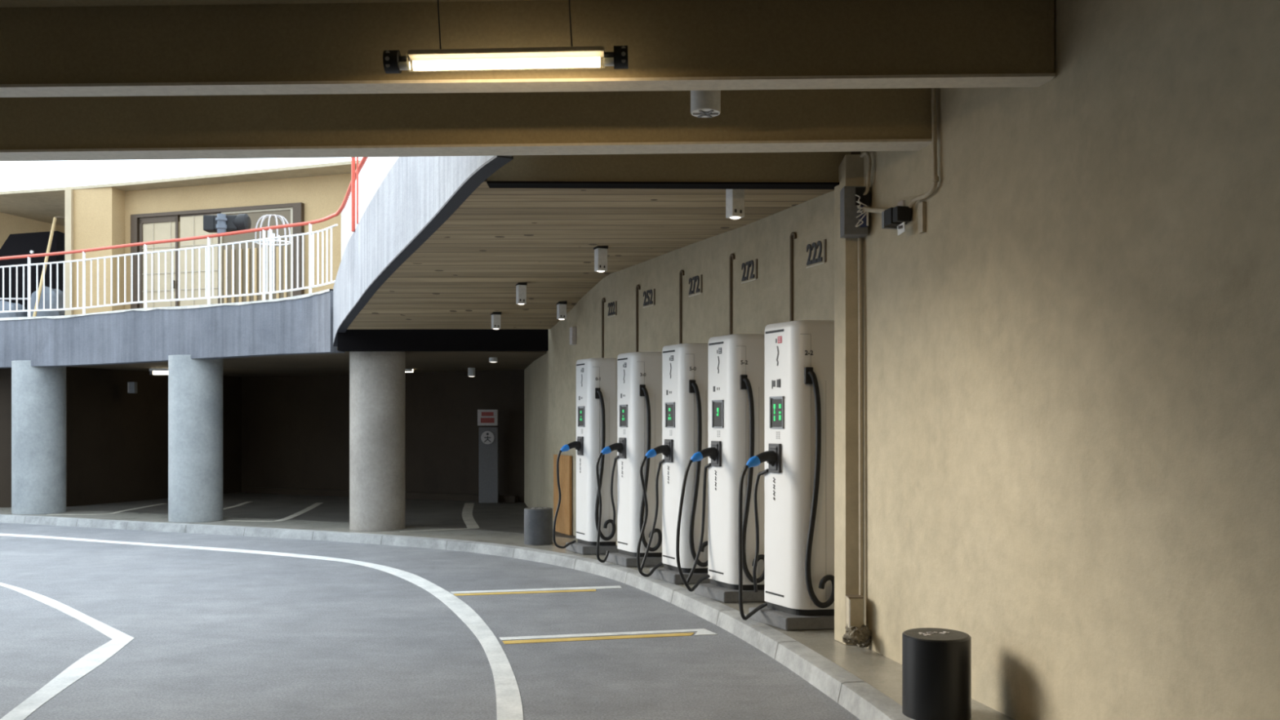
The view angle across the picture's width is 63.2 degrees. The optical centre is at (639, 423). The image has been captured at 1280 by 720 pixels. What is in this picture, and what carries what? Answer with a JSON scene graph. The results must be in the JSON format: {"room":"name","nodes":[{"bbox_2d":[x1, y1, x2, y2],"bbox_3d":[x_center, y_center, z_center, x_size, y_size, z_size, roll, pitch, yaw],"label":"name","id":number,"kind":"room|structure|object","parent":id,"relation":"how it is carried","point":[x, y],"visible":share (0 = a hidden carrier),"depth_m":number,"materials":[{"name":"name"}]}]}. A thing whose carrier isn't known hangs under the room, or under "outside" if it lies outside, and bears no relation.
{"room":"parking garage","nodes":[
{"label":"parking garage","id":0,"kind":"room"},
{"bbox_2d":[0,212,64,248],"bbox_3d":[-14.600,-2.830,19.854,8.326,2.540,1.373,0,0,-24],"label":"wall","id":1,"kind":"structure","parent":0,"point":[10,224],"depth_m":20.53,"materials":[{"name":"paint"}]},
{"bbox_2d":[0,288,333,320],"bbox_3d":[-10.893,-1.684,16.627,15.175,0.153,0.596,0,0,22],"label":"trim","id":2,"kind":"structure","parent":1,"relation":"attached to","point":[304,295],"depth_m":14.87,"materials":[{"name":"white metal"}]},
{"bbox_2d":[0,156,368,316],"bbox_3d":[-8.156,-2.457,14.312,21.689,1.649,4.062,0,0,37],"label":"balcony railing","id":3,"kind":"object","parent":2,"relation":"on","point":[207,248],"visible":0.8,"depth_m":14.84,"materials":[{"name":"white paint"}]},
{"bbox_2d":[203,213,251,233],"bbox_3d":[-5.894,-2.846,14.825,0.617,0.314,0.306,0,0,0],"label":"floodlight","id":4,"kind":"object","parent":3,"relation":"attached to","point":[219,223],"visible":0.97,"depth_m":14.75,"materials":[{"name":"grey metal"}]},
{"bbox_2d":[254,214,291,245],"bbox_3d":[-5.261,-2.791,14.900,0.514,0.410,0.384,0,0,0],"label":"wire cage","id":5,"kind":"object","parent":3,"relation":"attached to","point":[269,216],"visible":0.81,"depth_m":14.85,"materials":[{"name":"white paint"}]},
{"bbox_2d":[0,231,64,314],"bbox_3d":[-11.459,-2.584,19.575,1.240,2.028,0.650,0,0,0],"label":"parked car","id":6,"kind":"object","parent":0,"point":[28,243],"visible":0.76,"depth_m":19.31,"materials":[{"name":"black paint"}]},
{"bbox_2d":[73,186,124,315],"bbox_3d":[-9.594,-2.830,18.560,1.148,2.540,0.875,0,0,14],"label":"wall pier","id":7,"kind":"object","parent":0,"point":[99,213],"visible":0.57,"depth_m":18.11,"materials":[{"name":"paint"}]},
{"bbox_2d":[64,188,73,315],"bbox_3d":[-9.974,-2.830,18.170,0.148,2.540,0.068,0,0,13],"label":"trim","id":8,"kind":"structure","parent":7,"relation":"attached to","point":[68,193],"depth_m":18.14,"materials":[{"name":"beige paint"}]},
{"bbox_2d":[0,160,365,225],"bbox_3d":[-11.000,-4.125,19.850,22.000,0.050,8.300,0,0,0],"label":"ceiling","id":9,"kind":"structure","parent":0,"point":[43,205],"depth_m":17.96,"materials":[{"name":"paint"}]},
{"bbox_2d":[124,173,356,309],"bbox_3d":[-6.131,-2.830,17.576,6.433,2.540,0.320,0,0,16],"label":"wall","id":10,"kind":"structure","parent":0,"point":[322,196],"depth_m":17.43,"materials":[{"name":"paint"}]},
{"bbox_2d":[130,202,304,309],"bbox_3d":[-7.238,-2.610,17.727,3.462,2.100,0.100,0,0,17],"label":"door","id":11,"kind":"structure","parent":10,"relation":"in","point":[148,227],"depth_m":17.79,"materials":[{"name":"brown metal"}]},
{"bbox_2d":[0,366,524,507],"bbox_3d":[-13.006,0.250,19.546,22.155,2.520,4.652,0,0,2],"label":"wall","id":12,"kind":"structure","parent":0,"point":[281,431],"depth_m":19.31,"materials":[{"name":"paint"}]},
{"bbox_2d":[127,382,137,393],"bbox_3d":[-9.005,-0.646,18.448,0.130,0.200,0.105,0,0,0],"label":"box","id":13,"kind":"object","parent":12,"relation":"attached to","point":[131,386],"visible":1,"depth_m":18.40,"materials":[{"name":"grey metal"}]},
{"bbox_2d":[0,290,345,368],"bbox_3d":[-10.893,-1.284,16.630,15.171,0.914,0.572,0,0,22],"label":"concrete parapet","id":14,"kind":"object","parent":12,"relation":"attached to","point":[303,326],"depth_m":14.92,"materials":[{"name":"concrete"}]},
{"bbox_2d":[244,486,518,502],"bbox_3d":[-5.100,1.340,19.855,6.377,0.120,0.120,0,0,25],"label":"baseboard","id":15,"kind":"structure","parent":12,"relation":"attached to","point":[328,492],"depth_m":20.04,"materials":[{"name":"paint"}]},
{"bbox_2d":[0,0,555,7],"bbox_3d":[-5.000,-2.035,0.000,22.000,0.250,16.000,0,0,0],"label":"ceiling","id":16,"kind":"structure","parent":0,"point":[3,3],"depth_m":4.71,"materials":[{"name":"paint"}]},
{"bbox_2d":[0,88,932,161],"bbox_3d":[-7.196,-1.725,6.152,17.618,0.370,0.194,0,0,3],"label":"ceiling beam","id":17,"kind":"structure","parent":16,"relation":"attached to","point":[73,128],"depth_m":5.80,"materials":[{"name":"paint"}]},
{"bbox_2d":[382,0,628,73],"bbox_3d":[-0.566,-1.716,4.420,1.032,0.448,0.095,0,0,0],"label":"lamp","id":18,"kind":"object","parent":16,"relation":"hanging from","point":[393,62],"visible":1,"depth_m":4.40,"materials":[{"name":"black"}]},
{"bbox_2d":[0,0,1055,97],"bbox_3d":[-7.078,-1.725,4.961,17.850,0.370,0.144,0,0,2],"label":"ceiling beam","id":19,"kind":"structure","parent":16,"relation":"attached to","point":[673,45],"depth_m":4.70,"materials":[{"name":"paint"}]},
{"bbox_2d":[486,151,851,189],"bbox_3d":[0.189,-1.725,6.740,2.341,0.370,0.144,0,0,-1],"label":"ceiling beam","id":20,"kind":"structure","parent":16,"relation":"attached to","point":[796,170],"depth_m":6.68,"materials":[{"name":"paint"}]},
{"bbox_2d":[690,89,720,117],"bbox_3d":[0.334,-1.746,5.299,0.153,0.338,0.155,0,0,0],"label":"ceiling light","id":21,"kind":"object","parent":16,"relation":"hanging from","point":[704,104],"visible":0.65,"depth_m":5.24,"materials":[{"name":"white paint"}]},
{"bbox_2d":[693,110,718,117],"bbox_3d":[0.334,-1.581,5.300,0.130,0.008,0.119,0,0,0],"label":"grille","id":22,"kind":"object","parent":21,"relation":"attached to","point":[700,113],"depth_m":5.29,"materials":[{"name":"grey metal"}]},
{"bbox_2d":[71,328,546,377],"bbox_3d":[-10.500,-1.265,18.730,27.000,0.590,10.540,0,0,0],"label":"ceiling","id":23,"kind":"structure","parent":0,"point":[420,362],"depth_m":16.72,"materials":[{"name":"paint"}]},
{"bbox_2d":[0,300,27,317],"bbox_3d":[-11.328,-1.885,18.700,0.557,0.651,0.510,0,0,0],"label":"machine","id":24,"kind":"object","parent":23,"relation":"on","point":[13,305],"visible":0.2,"depth_m":18.53,"materials":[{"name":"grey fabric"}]},
{"bbox_2d":[31,285,64,316],"bbox_3d":[-10.721,-2.033,18.900,0.628,0.947,0.510,0,0,0],"label":"machine","id":25,"kind":"object","parent":23,"relation":"on","point":[60,294],"visible":0.2,"depth_m":18.70,"materials":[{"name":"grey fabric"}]},
{"bbox_2d":[32,216,64,316],"bbox_3d":[-10.604,-2.658,18.647,0.197,2.207,0.700,0,0,40],"label":"pole","id":26,"kind":"object","parent":23,"relation":"on","point":[55,218],"visible":0.55,"depth_m":18.63,"materials":[{"name":"brown wood"}]},
{"bbox_2d":[149,368,168,374],"bbox_3d":[-8.050,-0.917,18.200,1.036,0.112,0.090,0,0,0],"label":"lamp","id":27,"kind":"object","parent":23,"relation":"attached to","point":[152,371],"visible":0.4,"depth_m":18.17,"materials":[{"name":"white paint"}]},
{"bbox_2d":[404,368,413,372],"bbox_3d":[-4.558,-0.968,18.400,1.076,0.110,0.090,0,0,0],"label":"lamp","id":28,"kind":"object","parent":23,"relation":"attached to","point":[406,370],"visible":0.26,"depth_m":18.35,"materials":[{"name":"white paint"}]},
{"bbox_2d":[337,328,548,351],"bbox_3d":[-2.521,-1.112,13.760,2.845,0.348,0.211,0,0,-17],"label":"beam","id":29,"kind":"structure","parent":23,"relation":"attached to","point":[396,340],"depth_m":13.64,"materials":[{"name":"black paint"}]},
{"bbox_2d":[467,368,475,376],"bbox_3d":[-2.915,-0.895,18.000,0.125,0.150,0.125,0,0,0],"label":"recessed light","id":30,"kind":"object","parent":23,"relation":"in","point":[471,371],"visible":1,"depth_m":17.95,"materials":[{"name":"white paint"}]},
{"bbox_2d":[488,357,497,362],"bbox_3d":[-2.146,-0.936,15.200,0.123,0.068,0.123,0,0,0],"label":"recessed light","id":31,"kind":"object","parent":23,"relation":"in","point":[491,359],"visible":1,"depth_m":15.15,"materials":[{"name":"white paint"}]},
{"bbox_2d":[0,522,859,719],"bbox_3d":[-16.000,1.635,11.000,48.000,0.250,46.000,0,0,0],"label":"floor","id":32,"kind":"structure","parent":0,"point":[218,635],"depth_m":7.17,"materials":[{"name":"asphalt"}]},
{"bbox_2d":[0,582,134,719],"bbox_3d":[-5.948,1.508,8.708,1.636,0.003,10.480,0,0,-43],"label":"arrow line","id":33,"kind":"object","parent":32,"relation":"on","point":[91,660],"visible":1,"depth_m":6.64,"materials":[{"name":"paint"}]},
{"bbox_2d":[0,533,523,719],"bbox_3d":[-4.647,1.508,10.421,3.674,0.003,15.972,0,0,-44],"label":"lane line","id":34,"kind":"object","parent":32,"relation":"on","point":[508,702],"visible":1,"depth_m":8.00,"materials":[{"name":"paint"}]},
{"bbox_2d":[453,589,595,595],"bbox_3d":[-1.018,1.508,9.310,1.279,0.003,0.094,0,0,-12],"label":"stall line","id":35,"kind":"object","parent":32,"relation":"on","point":[578,590],"visible":1,"depth_m":9.31,"materials":[{"name":"yellow paint"}]},
{"bbox_2d":[450,585,621,593],"bbox_3d":[-0.931,1.508,9.458,1.557,0.003,0.128,0,0,-13],"label":"stall line","id":36,"kind":"object","parent":32,"relation":"on","point":[619,586],"visible":1,"depth_m":9.45,"materials":[{"name":"paint"}]},
{"bbox_2d":[502,632,693,644],"bbox_3d":[-0.271,1.508,7.323,1.380,0.003,0.098,0,0,-12],"label":"stall line","id":37,"kind":"object","parent":32,"relation":"on","point":[513,642],"visible":1,"depth_m":7.30,"materials":[{"name":"yellow paint"}]},
{"bbox_2d":[499,628,716,640],"bbox_3d":[-0.225,1.508,7.433,1.548,0.003,0.215,0,0,-10],"label":"stall line","id":38,"kind":"object","parent":32,"relation":"on","point":[700,631],"visible":1,"depth_m":7.45,"materials":[{"name":"paint"}]},
{"bbox_2d":[0,492,1014,719],"bbox_3d":[-8.410,1.456,13.000,32.821,0.109,42.000,0,0,0],"label":"floor","id":39,"kind":"structure","parent":0,"point":[883,673],"depth_m":14.76,"materials":[{"name":"grey concrete"}]},
{"bbox_2d":[11,360,66,514],"bbox_3d":[-9.509,0.207,16.460,0.750,2.385,0.750,0,0,0],"label":"concrete column","id":40,"kind":"structure","parent":39,"relation":"on","point":[38,393],"depth_m":16.15,"materials":[{"name":"grey concrete"}]},
{"bbox_2d":[46,503,164,515],"bbox_3d":[-8.683,1.399,17.159,0.939,0.003,2.268,0,0,0],"label":"floor line","id":41,"kind":"object","parent":39,"relation":"on","point":[158,504],"depth_m":16.48,"materials":[{"name":"paint"}]},
{"bbox_2d":[168,355,222,522],"bbox_3d":[-6.468,0.207,15.150,0.736,2.385,0.736,0,0,0],"label":"concrete column","id":42,"kind":"structure","parent":39,"relation":"on","point":[195,385],"depth_m":14.84,"materials":[{"name":"grey concrete"}]},
{"bbox_2d":[222,501,252,510],"bbox_3d":[-6.912,1.399,17.657,0.166,0.003,2.233,0,0,-5],"label":"floor line","id":43,"kind":"object","parent":39,"relation":"on","point":[246,502],"depth_m":17.79,"materials":[{"name":"paint"}]},
{"bbox_2d":[228,502,322,521],"bbox_3d":[-5.569,1.399,16.699,0.822,0.003,3.576,0,0,0],"label":"floor line","id":44,"kind":"object","parent":39,"relation":"on","point":[315,504],"depth_m":15.89,"materials":[{"name":"paint"}]},
{"bbox_2d":[349,351,404,531],"bbox_3d":[-3.515,0.207,13.930,0.724,2.385,0.724,0,0,0],"label":"concrete column","id":45,"kind":"structure","parent":39,"relation":"on","point":[376,379],"depth_m":13.62,"materials":[{"name":"grey concrete"}]},
{"bbox_2d":[400,528,475,532],"bbox_3d":[-2.654,1.399,13.757,1.041,0.003,0.064,0,0,-25],"label":"floor line","id":46,"kind":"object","parent":39,"relation":"on","point":[459,528],"depth_m":13.72,"materials":[{"name":"paint"}]},
{"bbox_2d":[23,515,864,702],"bbox_3d":[-2.712,1.454,6.739,7.968,0.112,29.765,0,0,-31],"label":"trim","id":47,"kind":"structure","parent":39,"relation":"on","point":[26,516],"depth_m":9.84,"materials":[{"name":"grey concrete"}]},
{"bbox_2d":[0,514,915,719],"bbox_3d":[-7.101,1.455,9.916,11.177,0.110,38.326,0,0,-42],"label":"curb","id":48,"kind":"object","parent":39,"relation":"on","point":[860,699],"depth_m":9.29,"materials":[{"name":"concrete"}]},
{"bbox_2d":[462,502,479,528],"bbox_3d":[-2.658,1.399,16.186,0.226,0.003,4.457,0,0,-10],"label":"floor line","id":49,"kind":"object","parent":39,"relation":"on","point":[467,513],"depth_m":15.75,"materials":[{"name":"paint"}]},
{"bbox_2d":[477,409,498,502],"bbox_3d":[-2.695,0.572,18.460,0.358,1.656,0.160,0,0,0],"label":"parking sign","id":50,"kind":"object","parent":39,"relation":"on","point":[488,436],"visible":1,"depth_m":18.42,"materials":[{"name":"grey metal"}]},
{"bbox_2d":[524,506,552,545],"bbox_3d":[-1.192,1.193,12.200,0.336,0.414,0.336,0,0,0],"label":"bollard","id":51,"kind":"object","parent":39,"relation":"on","point":[538,521],"visible":1,"depth_m":12.06,"materials":[{"name":"metal"}]},
{"bbox_2d":[553,454,571,535],"bbox_3d":[-0.998,0.900,13.380,0.030,1.000,0.633,0,0,-23],"label":"plywood board","id":52,"kind":"object","parent":39,"relation":"on","point":[563,522],"visible":0.93,"depth_m":13.29,"materials":[{"name":"brown wood"}]},
{"bbox_2d":[552,358,617,548],"bbox_3d":[-0.556,0.322,11.408,0.696,2.074,0.456,0,0,15],"label":"charger","id":53,"kind":"object","parent":39,"relation":"on","point":[596,378],"visible":0.95,"depth_m":11.23,"materials":[{"name":"plastic"}]},
{"bbox_2d":[595,387,599,398],"bbox_3d":[-0.455,-0.330,11.192,0.055,0.115,0.036,0,0,-7],"label":"socket","id":54,"kind":"object","parent":53,"relation":"attached to","point":[597,389],"depth_m":11.17,"materials":[{"name":"black plastic"}]},
{"bbox_2d":[565,542,618,554],"bbox_3d":[-0.519,1.357,11.381,0.562,0.085,0.445,0,0,-7],"label":"plinth","id":55,"kind":"object","parent":39,"relation":"on","point":[582,548],"visible":0.63,"depth_m":11.18,"materials":[{"name":"concrete"}]},
{"bbox_2d":[595,351,662,562],"bbox_3d":[-0.058,0.333,10.446,0.668,2.096,0.453,0,0,17],"label":"charger","id":56,"kind":"object","parent":39,"relation":"on","point":[639,374],"visible":0.91,"depth_m":10.27,"materials":[{"name":"plastic"}]},
{"bbox_2d":[639,384,645,396],"bbox_3d":[0.025,-0.330,10.232,0.055,0.115,0.036,0,0,-7],"label":"socket","id":57,"kind":"object","parent":56,"relation":"attached to","point":[642,387],"depth_m":10.21,"materials":[{"name":"black plastic"}]},
{"bbox_2d":[606,552,663,566],"bbox_3d":[-0.040,1.357,10.421,0.562,0.085,0.445,0,0,-7],"label":"plinth","id":58,"kind":"object","parent":39,"relation":"on","point":[618,558],"visible":0.54,"depth_m":10.23,"materials":[{"name":"concrete"}]},
{"bbox_2d":[636,342,707,577],"bbox_3d":[0.309,0.323,9.292,0.688,2.076,0.501,0,0,-7],"label":"charger","id":59,"kind":"object","parent":39,"relation":"on","point":[684,366],"visible":0.91,"depth_m":9.18,"materials":[{"name":"plastic"}]},
{"bbox_2d":[688,379,695,392],"bbox_3d":[0.459,-0.330,9.132,0.055,0.115,0.036,0,0,-7],"label":"socket","id":60,"kind":"object","parent":59,"relation":"attached to","point":[691,382],"depth_m":9.11,"materials":[{"name":"black plastic"}]},
{"bbox_2d":[649,567,710,584],"bbox_3d":[0.395,1.357,9.321,0.562,0.085,0.445,0,0,-7],"label":"plinth","id":61,"kind":"object","parent":39,"relation":"on","point":[663,574],"visible":0.59,"depth_m":9.13,"materials":[{"name":"concrete"}]},
{"bbox_2d":[675,333,764,591],"bbox_3d":[0.646,0.314,8.350,0.732,2.058,0.502,0,0,-7],"label":"charger","id":62,"kind":"object","parent":39,"relation":"on","point":[735,362],"visible":0.89,"depth_m":8.26,"materials":[{"name":"plastic"}]},
{"bbox_2d":[740,374,747,389],"bbox_3d":[0.818,-0.330,8.192,0.055,0.115,0.036,0,0,-7],"label":"socket","id":63,"kind":"object","parent":62,"relation":"attached to","point":[744,378],"depth_m":8.17,"materials":[{"name":"black plastic"}]},
{"bbox_2d":[694,583,764,602],"bbox_3d":[0.753,1.357,8.381,0.562,0.085,0.445,0,0,-7],"label":"plinth","id":64,"kind":"object","parent":39,"relation":"on","point":[722,594],"visible":0.62,"depth_m":8.18,"materials":[{"name":"concrete"}]},
{"bbox_2d":[738,320,834,620],"bbox_3d":[1.065,0.324,7.307,0.674,2.077,0.453,0,0,17],"label":"charger","id":65,"kind":"object","parent":39,"relation":"on","point":[797,457],"visible":0.95,"depth_m":7.14,"materials":[{"name":"metal"}]},
{"bbox_2d":[804,367,813,384],"bbox_3d":[1.150,-0.330,7.092,0.055,0.115,0.036,0,0,-7],"label":"socket","id":66,"kind":"object","parent":65,"relation":"attached to","point":[808,371],"depth_m":7.07,"materials":[{"name":"black plastic"}]},
{"bbox_2d":[748,606,834,630],"bbox_3d":[1.086,1.357,7.281,0.562,0.085,0.445,0,0,-7],"label":"plinth","id":67,"kind":"object","parent":39,"relation":"on","point":[780,620],"visible":0.63,"depth_m":7.08,"materials":[{"name":"concrete"}]},
{"bbox_2d":[842,623,871,648],"bbox_3d":[1.350,1.318,6.437,0.175,0.161,0.207,0,0,22],"label":"bundle","id":68,"kind":"object","parent":39,"relation":"on","point":[861,637],"visible":0.98,"depth_m":6.39,"materials":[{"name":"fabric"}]},
{"bbox_2d":[902,627,971,719],"bbox_3d":[1.431,1.205,5.020,0.320,0.390,0.320,0,0,0],"label":"bollard","id":69,"kind":"object","parent":39,"relation":"on","point":[936,663],"visible":1,"depth_m":4.89,"materials":[{"name":"metal"}]},
{"bbox_2d":[346,151,860,328],"bbox_3d":[-0.982,-1.623,10.189,2.852,0.852,7.595,0,0,-23],"label":"ceiling","id":70,"kind":"structure","parent":0,"point":[469,269],"depth_m":9.53,"materials":[{"name":"brown wood"}]},
{"bbox_2d":[333,155,511,342],"bbox_3d":[-2.353,-1.750,9.801,0.148,1.473,8.000,0,0,-23],"label":"parapet wall","id":71,"kind":"structure","parent":70,"relation":"attached to","point":[414,189],"depth_m":9.44,"materials":[{"name":"concrete"}]},
{"bbox_2d":[351,157,355,231],"bbox_3d":[-3.204,-2.785,11.622,0.044,1.270,0.042,0,0,0],"label":"pole","id":72,"kind":"object","parent":71,"relation":"attached to","point":[353,159],"visible":0.66,"depth_m":11.60,"materials":[{"name":"metal"}]},
{"bbox_2d":[356,157,358,224],"bbox_3d":[-3.078,-2.814,11.330,0.020,1.270,0.019,0,0,0],"label":"pole","id":73,"kind":"object","parent":71,"relation":"attached to","point":[357,157],"visible":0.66,"depth_m":11.32,"materials":[{"name":"metal"}]},
{"bbox_2d":[341,156,399,258],"bbox_3d":[-2.289,-2.502,9.829,0.089,1.452,7.980,0,0,-23],"label":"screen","id":74,"kind":"object","parent":71,"relation":"on","point":[375,170],"visible":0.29,"depth_m":11.61,"materials":[{"name":"white"}]},
{"bbox_2d":[333,155,513,346],"bbox_3d":[-2.350,-1.293,9.803,0.162,0.579,8.002,0,0,-23],"label":"trim","id":75,"kind":"structure","parent":70,"relation":"attached to","point":[492,165],"depth_m":8.17,"materials":[{"name":"paint"}]},
{"bbox_2d":[490,311,501,329],"bbox_3d":[-1.775,-1.282,12.821,0.104,0.228,0.104,0,0,-24],"label":"recessed light","id":76,"kind":"object","parent":70,"relation":"in","point":[495,316],"visible":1,"depth_m":12.78,"materials":[{"name":"white paint"}]},
{"bbox_2d":[515,281,527,304],"bbox_3d":[-1.326,-1.465,11.606,0.102,0.263,0.102,0,0,-24],"label":"recessed light","id":77,"kind":"object","parent":70,"relation":"in","point":[521,287],"visible":1,"depth_m":11.56,"materials":[{"name":"white paint"}]},
{"bbox_2d":[556,301,567,319],"bbox_3d":[-0.967,-1.405,12.823,0.104,0.238,0.104,0,0,-24],"label":"recessed light","id":78,"kind":"object","parent":70,"relation":"in","point":[561,305],"visible":0.99,"depth_m":12.78,"materials":[{"name":"white paint"}]},
{"bbox_2d":[593,245,608,272],"bbox_3d":[-0.368,-1.562,9.774,0.106,0.264,0.106,0,0,-24],"label":"recessed light","id":79,"kind":"object","parent":70,"relation":"in","point":[600,251],"visible":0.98,"depth_m":9.73,"materials":[{"name":"white paint"}]},
{"bbox_2d":[725,189,744,219],"bbox_3d":[0.655,-1.542,7.155,0.107,0.257,0.107,0,0,-24],"label":"recessed light","id":80,"kind":"object","parent":70,"relation":"in","point":[735,198],"visible":0.8,"depth_m":7.12,"materials":[{"name":"white paint"}]},
{"bbox_2d":[524,191,834,545],"bbox_3d":[-0.304,-0.340,12.584,0.900,3.700,12.536,0,0,-18],"label":"wall","id":81,"kind":"structure","parent":0,"point":[550,380],"depth_m":10.33,"materials":[{"name":"paint"}]},
{"bbox_2d":[569,326,576,345],"bbox_3d":[-0.839,-1.101,13.006,0.060,0.220,0.100,0,0,-23],"label":"switch box","id":82,"kind":"object","parent":81,"relation":"attached to","point":[573,329],"visible":1,"depth_m":12.96,"materials":[{"name":"grey metal"}]},
{"bbox_2d":[601,297,605,358],"bbox_3d":[-0.424,-0.428,12.080,0.024,2.077,0.081,0,0,-23],"label":"conduit","id":83,"kind":"object","parent":81,"relation":"attached to","point":[603,300],"visible":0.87,"depth_m":12.09,"materials":[{"name":"metal"}]},
{"bbox_2d":[607,301,617,317],"bbox_3d":[-0.318,-1.308,11.857,0.014,0.168,0.252,0,0,-24],"label":"number sign","id":84,"kind":"object","parent":81,"relation":"attached to","point":[613,302],"visible":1,"depth_m":11.84,"materials":[{"name":"black paint"}]},
{"bbox_2d":[635,284,639,351],"bbox_3d":[-0.022,-0.444,11.174,0.024,2.107,0.081,0,0,-24],"label":"conduit","id":85,"kind":"object","parent":81,"relation":"attached to","point":[637,286],"visible":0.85,"depth_m":11.19,"materials":[{"name":"brown metal"}]},
{"bbox_2d":[642,288,655,307],"bbox_3d":[0.094,-1.322,10.939,0.014,0.178,0.285,0,0,-25],"label":"stall number","id":86,"kind":"object","parent":81,"relation":"attached to","point":[650,291],"visible":1,"depth_m":10.94,"materials":[{"name":"black paint"}]},
{"bbox_2d":[679,270,684,343],"bbox_3d":[0.411,-0.453,10.232,0.024,2.126,0.081,0,0,-24],"label":"conduit","id":87,"kind":"object","parent":81,"relation":"attached to","point":[682,272],"visible":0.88,"depth_m":10.25,"materials":[{"name":"black metal"}]},
{"bbox_2d":[688,274,702,297],"bbox_3d":[0.529,-1.321,9.937,0.014,0.182,0.310,0,0,-21],"label":"stall number","id":88,"kind":"object","parent":81,"relation":"attached to","point":[695,278],"visible":1,"depth_m":9.94,"materials":[{"name":"black paint"}]},
{"bbox_2d":[728,253,734,334],"bbox_3d":[0.812,-0.447,9.165,0.024,2.113,0.081,0,0,-20],"label":"conduit","id":89,"kind":"object","parent":81,"relation":"attached to","point":[731,257],"visible":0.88,"depth_m":9.18,"materials":[{"name":"black metal"}]},
{"bbox_2d":[741,258,757,284],"bbox_3d":[0.930,-1.299,8.850,0.014,0.177,0.303,0,0,-19],"label":"stall number","id":90,"kind":"object","parent":81,"relation":"attached to","point":[748,264],"visible":1,"depth_m":8.84,"materials":[{"name":"black paint"}]},
{"bbox_2d":[789,231,796,321],"bbox_3d":[1.192,-0.442,8.094,0.024,2.104,0.081,0,0,-20],"label":"conduit","id":91,"kind":"object","parent":81,"relation":"attached to","point":[793,234],"visible":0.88,"depth_m":8.11,"materials":[{"name":"metal"}]},
{"bbox_2d":[806,239,826,268],"bbox_3d":[1.317,-1.273,7.778,0.014,0.182,0.282,0,0,-20],"label":"stall number","id":92,"kind":"object","parent":81,"relation":"attached to","point":[814,245],"visible":1,"depth_m":7.78,"materials":[{"name":"grey plastic"}]},
{"bbox_2d":[834,154,863,644],"bbox_3d":[1.372,-0.155,6.680,0.216,3.110,0.240,0,0,0],"label":"wall","id":93,"kind":"structure","parent":0,"point":[851,170],"depth_m":6.62,"materials":[{"name":"paint"}]},
{"bbox_2d":[845,594,863,630],"bbox_3d":[1.340,1.188,6.499,0.092,0.225,0.106,0,0,0],"label":"meter box","id":94,"kind":"object","parent":93,"relation":"attached to","point":[854,602],"visible":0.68,"depth_m":6.45,"materials":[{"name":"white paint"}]},
{"bbox_2d":[840,186,870,238],"bbox_3d":[1.345,-1.325,6.492,0.160,0.300,0.166,0,0,0],"label":"electrical box","id":95,"kind":"object","parent":93,"relation":"attached to","point":[854,222],"visible":0.98,"depth_m":6.45,"materials":[{"name":"grey metal"}]},
{"bbox_2d":[860,0,1279,719],"bbox_3d":[3.179,-0.320,-0.657,0.302,3.660,14.978,0,0,-13],"label":"wall","id":96,"kind":"structure","parent":0,"point":[1072,373],"depth_m":4.37,"materials":[{"name":"paint"}]},
{"bbox_2d":[857,237,862,596],"bbox_3d":[1.388,0.038,6.552,0.023,2.439,0.047,0,0,-13],"label":"conduit","id":97,"kind":"object","parent":96,"relation":"attached to","point":[860,255],"visible":0.94,"depth_m":6.54,"materials":[{"name":"metal"}]},
{"bbox_2d":[859,151,871,195],"bbox_3d":[1.393,-1.550,6.460,0.049,0.290,0.120,0,0,-16],"label":"conduit","id":98,"kind":"object","parent":96,"relation":"attached to","point":[867,153],"visible":0.97,"depth_m":6.42,"materials":[{"name":"beige metal"}]},
{"bbox_2d":[862,206,888,213],"bbox_3d":[1.428,-1.290,6.269,0.038,0.121,0.380,0,0,-14],"label":"conduit","id":99,"kind":"object","parent":96,"relation":"attached to","point":[873,210],"visible":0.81,"depth_m":6.29,"materials":[{"name":"beige plastic"}]},
{"bbox_2d":[881,200,911,235],"bbox_3d":[1.487,-1.177,5.994,0.100,0.192,0.220,0,0,-13],"label":"junction box","id":100,"kind":"object","parent":96,"relation":"attached to","point":[896,217],"visible":0.98,"depth_m":5.94,"materials":[{"name":"black plastic"}]},
{"bbox_2d":[918,201,925,233],"bbox_3d":[1.574,-1.152,5.803,0.020,0.170,0.050,0,0,-13],"label":"board","id":101,"kind":"object","parent":96,"relation":"attached to","point":[922,206],"visible":1,"depth_m":5.78,"materials":[{"name":"beige wood"}]},
{"bbox_2d":[907,88,937,208],"bbox_3d":[1.564,-1.542,5.745,0.037,0.649,0.277,0,0,-17],"label":"conduit","id":102,"kind":"object","parent":96,"relation":"attached to","point":[934,185],"visible":0.96,"depth_m":5.62,"materials":[{"name":"metal"}]},
{"bbox_2d":[932,176,939,182],"bbox_3d":[1.597,-1.322,5.616,0.038,0.024,0.037,0,0,0],"label":"clip","id":103,"kind":"object","parent":102,"relation":"attached to","point":[934,178],"visible":1,"depth_m":5.60,"materials":[{"name":"beige metal"}]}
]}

